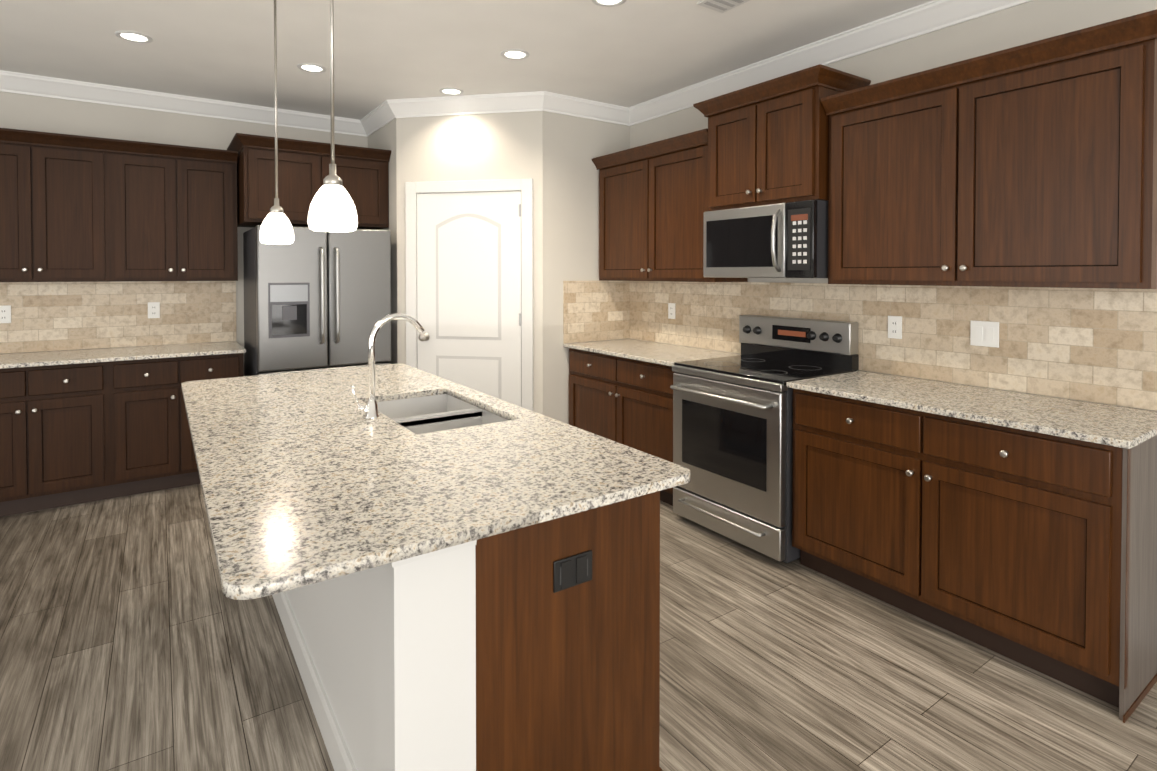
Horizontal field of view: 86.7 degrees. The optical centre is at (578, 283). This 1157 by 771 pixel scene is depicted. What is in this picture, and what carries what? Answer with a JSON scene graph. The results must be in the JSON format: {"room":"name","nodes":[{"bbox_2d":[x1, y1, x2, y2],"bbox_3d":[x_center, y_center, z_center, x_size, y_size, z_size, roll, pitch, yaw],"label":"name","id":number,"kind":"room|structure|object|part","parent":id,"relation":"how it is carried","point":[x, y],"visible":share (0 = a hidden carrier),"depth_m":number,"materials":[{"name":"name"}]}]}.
{"room":"kitchen","nodes":[
{"label":"kitchen","id":0,"kind":"room"},
{"bbox_2d":[0,91,367,353],"bbox_3d":[-3.815,0.005,4.035,8.000,2.740,0.120,-1,1,-34],"label":"wall","id":1,"kind":"structure","parent":0,"point":[41,114],"depth_m":4.42,"materials":[{"name":"paint"}]},
{"bbox_2d":[0,128,111,281],"bbox_3d":[-3.507,-0.475,3.963,0.765,0.930,0.326,-1,1,-34],"label":"upper cabinet","id":2,"kind":"object","parent":1,"relation":"attached to","point":[56,188],"depth_m":3.89,"materials":[{"name":"brown wood"}]},
{"bbox_2d":[0,281,235,353],"bbox_3d":[-3.603,0.224,4.106,2.295,0.467,0.009,-1,1,-34],"label":"backsplash","id":3,"kind":"structure","parent":1,"relation":"attached to","point":[51,316],"depth_m":4.32,"materials":[{"name":"stone"}]},
{"bbox_2d":[0,305,10,322],"bbox_3d":[-3.748,0.204,3.994,0.072,0.116,0.008,-1,1,-34],"label":"electrical outlet","id":4,"kind":"object","parent":3,"relation":"attached to","point":[5,313],"visible":1,"depth_m":4.00,"materials":[{"name":"white plastic"}]},
{"bbox_2d":[148,302,159,317],"bbox_3d":[-3.084,0.196,4.449,0.072,0.116,0.008,-1,1,-34],"label":"electrical outlet","id":5,"kind":"object","parent":3,"relation":"attached to","point":[153,309],"visible":1,"depth_m":4.45,"materials":[{"name":"white plastic"}]},
{"bbox_2d":[112,139,239,281],"bbox_3d":[-2.885,-0.521,4.390,0.745,1.010,0.326,-1,1,-34],"label":"upper cabinet","id":6,"kind":"object","parent":1,"relation":"attached to","point":[174,206],"depth_m":4.24,"materials":[{"name":"brown wood"}]},
{"bbox_2d":[236,133,330,227],"bbox_3d":[-2.252,-0.731,4.651,0.567,0.592,0.606,-1,1,-34],"label":"upper cabinet","id":7,"kind":"object","parent":1,"relation":"attached to","point":[303,166],"depth_m":4.39,"materials":[{"name":"brown wood"}]},
{"bbox_2d":[335,144,390,229],"bbox_3d":[-1.890,-0.735,4.899,0.567,0.592,0.606,-1,1,-34],"label":"upper cabinet","id":8,"kind":"object","parent":1,"relation":"attached to","point":[363,172],"depth_m":4.72,"materials":[{"name":"brown wood"}]},
{"bbox_2d":[0,0,931,119],"bbox_3d":[-1.050,-1.332,0.089,8.120,0.060,9.720,-1,1,-34],"label":"ceiling","id":9,"kind":"structure","parent":0,"point":[628,53],"depth_m":3.48,"materials":[{"name":"paint"}]},
{"bbox_2d":[115,31,152,42],"bbox_3d":[-2.442,-1.352,3.367,0.170,0.006,0.170,-1,1,-34],"label":"recessed light","id":10,"kind":"object","parent":9,"relation":"in","point":[132,36],"visible":1,"depth_m":3.36,"materials":[{"name":"white"}]},
{"bbox_2d":[259,0,293,243],"bbox_3d":[-1.340,-0.760,2.713,0.140,1.167,0.140,-1,1,-34],"label":"pendant light","id":11,"kind":"object","parent":9,"relation":"hanging from","point":[276,227],"visible":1,"depth_m":2.70,"materials":[{"name":"white glass"}]},
{"bbox_2d":[297,63,325,72],"bbox_3d":[-1.687,-1.360,3.875,0.170,0.006,0.170,-1,1,-34],"label":"recessed light","id":12,"kind":"object","parent":9,"relation":"in","point":[311,67],"visible":1,"depth_m":3.87,"materials":[{"name":"white"}]},
{"bbox_2d":[308,0,357,231],"bbox_3d":[-0.740,-0.744,1.839,0.140,1.171,0.140,-1,1,-34],"label":"pendant light","id":13,"kind":"object","parent":9,"relation":"hanging from","point":[332,208],"visible":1,"depth_m":1.81,"materials":[{"name":"white glass"}]},
{"bbox_2d":[439,88,462,94],"bbox_3d":[-0.907,-1.368,4.375,0.170,0.006,0.170,-1,1,-34],"label":"recessed light","id":14,"kind":"object","parent":9,"relation":"in","point":[451,91],"visible":1,"depth_m":4.38,"materials":[{"name":"white"}]},
{"bbox_2d":[501,49,528,59],"bbox_3d":[-0.377,-1.356,3.636,0.170,0.006,0.170,-1,1,-34],"label":"recessed light","id":15,"kind":"object","parent":9,"relation":"in","point":[515,54],"visible":1,"depth_m":3.64,"materials":[{"name":"white glass"}]},
{"bbox_2d":[0,0,1032,136],"bbox_3d":[-1.059,-1.242,0.042,7.950,0.118,9.550,-1,1,-34],"label":"crown molding","id":16,"kind":"structure","parent":9,"relation":"attached to","point":[922,19],"depth_m":4.33,"materials":[{"name":"white"}]},
{"bbox_2d":[591,0,625,6],"bbox_3d":[0.145,-1.344,2.896,0.170,0.006,0.170,-1,1,-34],"label":"recessed light","id":17,"kind":"object","parent":9,"relation":"in","point":[608,3],"visible":1,"depth_m":2.94,"materials":[{"name":"white glass"}]},
{"bbox_2d":[697,0,749,12],"bbox_3d":[0.750,-1.341,2.840,0.180,0.009,0.380,-1,1,-34],"label":"ceiling vent","id":18,"kind":"object","parent":9,"relation":"in","point":[721,6],"visible":1,"depth_m":2.94,"materials":[{"name":"white metal"}]},
{"bbox_2d":[368,111,629,423],"bbox_3d":[-0.706,-0.013,5.134,1.630,2.740,1.585,-1,1,-34],"label":"wall","id":19,"kind":"structure","parent":0,"point":[551,155],"depth_m":4.58,"materials":[{"name":"paint"}]},
{"bbox_2d":[405,179,532,410],"bbox_3d":[-0.822,0.301,4.574,0.714,2.130,0.714,-1,1,-34],"label":"pantry door","id":20,"kind":"structure","parent":19,"relation":"in","point":[469,276],"depth_m":4.56,"materials":[{"name":"white"}]},
{"bbox_2d":[563,280,629,342],"bbox_3d":[0.149,0.213,4.758,0.630,0.467,0.009,-1,1,-34],"label":"backsplash","id":21,"kind":"structure","parent":19,"relation":"attached to","point":[596,310],"depth_m":4.74,"materials":[{"name":"stone"}]},
{"bbox_2d":[0,484,1156,770],"bbox_3d":[-1.050,1.467,0.134,8.120,0.060,9.720,-1,1,-34],"label":"floor","id":22,"kind":"structure","parent":0,"point":[132,638],"depth_m":2.20,"materials":[{"name":"brown wood"}]},
{"bbox_2d":[0,368,43,516],"bbox_3d":[-3.560,0.935,3.780,0.446,0.890,0.606,-1,1,-34],"label":"base cabinet","id":23,"kind":"object","parent":22,"relation":"on","point":[21,389],"depth_m":3.61,"materials":[{"name":"brown wood"}]},
{"bbox_2d":[44,364,111,509],"bbox_3d":[-3.296,0.932,3.961,0.446,0.890,0.606,-1,1,-34],"label":"base cabinet","id":24,"kind":"object","parent":22,"relation":"on","point":[80,426],"depth_m":3.76,"materials":[{"name":"brown wood"}]},
{"bbox_2d":[112,356,195,497],"bbox_3d":[-2.932,0.928,4.210,0.437,0.890,0.606,-1,1,-34],"label":"base cabinet","id":25,"kind":"object","parent":22,"relation":"on","point":[153,450],"depth_m":3.97,"materials":[{"name":"brown wood"}]},
{"bbox_2d":[0,341,245,367],"bbox_3d":[-3.422,0.475,3.846,2.295,0.026,0.641,-1,1,-34],"label":"countertop","id":26,"kind":"structure","parent":25,"relation":"on","point":[228,348],"depth_m":4.01,"materials":[{"name":"beige stone"}]},
{"bbox_2d":[192,352,245,483],"bbox_3d":[-2.676,0.925,4.386,0.440,0.890,0.606,-1,1,-34],"label":"base cabinet","id":27,"kind":"object","parent":22,"relation":"on","point":[203,367],"depth_m":4.17,"materials":[{"name":"brown wood"}]},
{"bbox_2d":[243,225,390,375],"bbox_3d":[-1.983,0.482,4.660,0.900,1.765,0.874,-1,1,-34],"label":"fridge","id":28,"kind":"object","parent":22,"relation":"on","point":[316,300],"visible":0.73,"depth_m":4.33,"materials":[{"name":"grey metal"}]},
{"bbox_2d":[273,372,677,770],"bbox_3d":[-0.684,0.956,2.396,0.822,0.890,2.210,-1,1,-34],"label":"kitchen island","id":29,"kind":"object","parent":22,"relation":"on","point":[466,657],"depth_m":1.53,"materials":[{"name":"brown wood"}]},
{"bbox_2d":[181,370,540,599],"bbox_3d":[-1.004,0.502,2.156,0.599,0.025,2.372,-1,1,-34],"label":"island countertop","id":30,"kind":"structure","parent":29,"relation":"on","point":[300,490],"depth_m":1.49,"materials":[{"name":"beige stone"}]},
{"bbox_2d":[317,364,689,524],"bbox_3d":[-0.558,0.497,2.462,0.485,0.025,2.372,-1,1,-34],"label":"island countertop","id":31,"kind":"structure","parent":29,"relation":"on","point":[563,469],"depth_m":1.77,"materials":[{"name":"beige stone"}]},
{"bbox_2d":[385,389,508,432],"bbox_3d":[-0.565,0.592,2.393,0.410,0.187,0.720,-1,1,-34],"label":"sink","id":32,"kind":"object","parent":31,"relation":"in","point":[419,412],"depth_m":2.60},
{"bbox_2d":[553,550,591,592],"bbox_3d":[-0.013,0.734,1.562,0.118,0.078,0.009,-1,1,-34],"label":"outlet","id":33,"kind":"object","parent":29,"relation":"attached to","point":[573,570],"depth_m":1.56,"materials":[{"name":"black plastic"}]},
{"bbox_3d":[-0.011,0.734,1.560,0.086,0.044,0.002,-1,1,-34],"label":"black electrical outlet sockets on the kitchen island","id":34,"kind":"part","parent":33,"relation":"part of","materials":[{"name":"black plastic"}]},
{"bbox_2d":[569,349,606,437],"bbox_3d":[0.350,0.922,4.506,0.606,0.890,0.662,-1,1,-34],"label":"base cabinet","id":35,"kind":"object","parent":22,"relation":"on","point":[587,371],"depth_m":4.39,"materials":[{"name":"brown wood"}]},
{"bbox_2d":[607,357,674,505],"bbox_3d":[0.652,0.929,4.065,0.606,0.890,0.662,-1,1,-34],"label":"base cabinet","id":36,"kind":"object","parent":22,"relation":"on","point":[639,393],"depth_m":3.90,"materials":[{"name":"brown wood"}]},
{"bbox_2d":[563,338,740,368],"bbox_3d":[0.487,0.468,4.269,0.640,0.025,1.196,-1,1,-34],"label":"countertop","id":37,"kind":"structure","parent":36,"relation":"on","point":[658,353],"depth_m":4.17,"materials":[{"name":"beige stone"}]},
{"bbox_2d":[670,315,858,563],"bbox_3d":[1.005,0.797,3.433,0.722,1.175,0.761,-1,1,-34],"label":"range","id":38,"kind":"object","parent":22,"relation":"on","point":[733,434],"visible":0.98,"depth_m":3.28,"materials":[{"name":"grey metal"}]},
{"bbox_2d":[792,389,898,607],"bbox_3d":[1.472,0.948,2.870,0.606,0.890,0.683,-1,1,-34],"label":"base cabinet","id":39,"kind":"object","parent":22,"relation":"on","point":[845,502],"depth_m":2.74,"materials":[{"name":"brown wood"}]},
{"bbox_2d":[899,409,1156,722],"bbox_3d":[1.790,0.955,2.407,0.606,0.890,0.696,-1,1,-34],"label":"base cabinet","id":40,"kind":"object","parent":22,"relation":"on","point":[1019,527],"depth_m":2.16,"materials":[{"name":"brown wood"}]},
{"bbox_2d":[787,370,1156,448],"bbox_3d":[1.624,0.495,2.612,0.640,0.025,1.268,-1,1,-34],"label":"countertop","id":41,"kind":"structure","parent":40,"relation":"on","point":[1120,427],"depth_m":2.41,"materials":[{"name":"beige stone"}]},
{"bbox_2d":[630,0,1156,410],"bbox_3d":[2.248,0.031,2.374,0.120,2.740,9.720,-1,1,-34],"label":"wall","id":42,"kind":"structure","parent":0,"point":[1024,23],"depth_m":2.90,"materials":[{"name":"paint"}]},
{"bbox_2d":[595,129,747,281],"bbox_3d":[0.617,-0.481,4.342,0.326,0.931,1.196,-1,1,-34],"label":"upper cabinet","id":43,"kind":"object","parent":42,"relation":"attached to","point":[651,215],"depth_m":4.20,"materials":[{"name":"brown wood"}]},
{"bbox_2d":[703,89,742,212],"bbox_3d":[1.057,-0.756,3.635,0.396,0.646,0.443,-1,1,-34],"label":"upper cabinet","id":44,"kind":"object","parent":42,"relation":"attached to","point":[723,138],"depth_m":3.59,"materials":[{"name":"brown wood"}]},
{"bbox_2d":[743,65,866,206],"bbox_3d":[1.235,-0.752,3.375,0.396,0.646,0.444,-1,1,-34],"label":"upper cabinet","id":45,"kind":"object","parent":42,"relation":"attached to","point":[785,118],"depth_m":3.22,"materials":[{"name":"brown wood"}]},
{"bbox_2d":[703,200,827,277],"bbox_3d":[1.113,-0.230,3.491,0.477,0.396,0.755,-1,1,-34],"label":"microwave","id":46,"kind":"object","parent":45,"relation":"attached to","point":[785,240],"visible":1,"depth_m":3.30,"materials":[{"name":"grey metal"}]},
{"bbox_2d":[630,281,1156,410],"bbox_3d":[1.328,0.232,3.605,0.009,0.467,3.245,-1,1,-34],"label":"backsplash","id":47,"kind":"structure","parent":42,"relation":"attached to","point":[1097,345],"depth_m":2.89,"materials":[{"name":"stone"}]},
{"bbox_2d":[668,303,674,318],"bbox_3d":[0.688,0.205,4.520,0.008,0.116,0.072,-1,1,-34],"label":"electrical outlet","id":48,"kind":"object","parent":47,"relation":"attached to","point":[671,310],"visible":1,"depth_m":4.52,"materials":[{"name":"white plastic"}]},
{"bbox_2d":[888,316,901,338],"bbox_3d":[1.627,0.227,3.151,0.008,0.116,0.072,-1,1,-34],"label":"electrical outlet","id":49,"kind":"object","parent":47,"relation":"attached to","point":[894,327],"visible":1,"depth_m":3.15,"materials":[{"name":"white plastic"}]},
{"bbox_2d":[970,320,998,347],"bbox_3d":[1.861,0.232,2.809,0.009,0.116,0.118,-1,1,-34],"label":"light switch","id":50,"kind":"object","parent":47,"relation":"attached to","point":[984,333],"visible":1,"depth_m":2.81,"materials":[{"name":"white plastic"}]},
{"bbox_2d":[827,9,1156,288],"bbox_3d":[1.748,-0.455,2.693,0.326,0.931,1.250,-1,1,-34],"label":"upper cabinet","id":51,"kind":"object","parent":42,"relation":"attached to","point":[1035,164],"depth_m":2.45,"materials":[{"name":"brown wood"}]}
]}

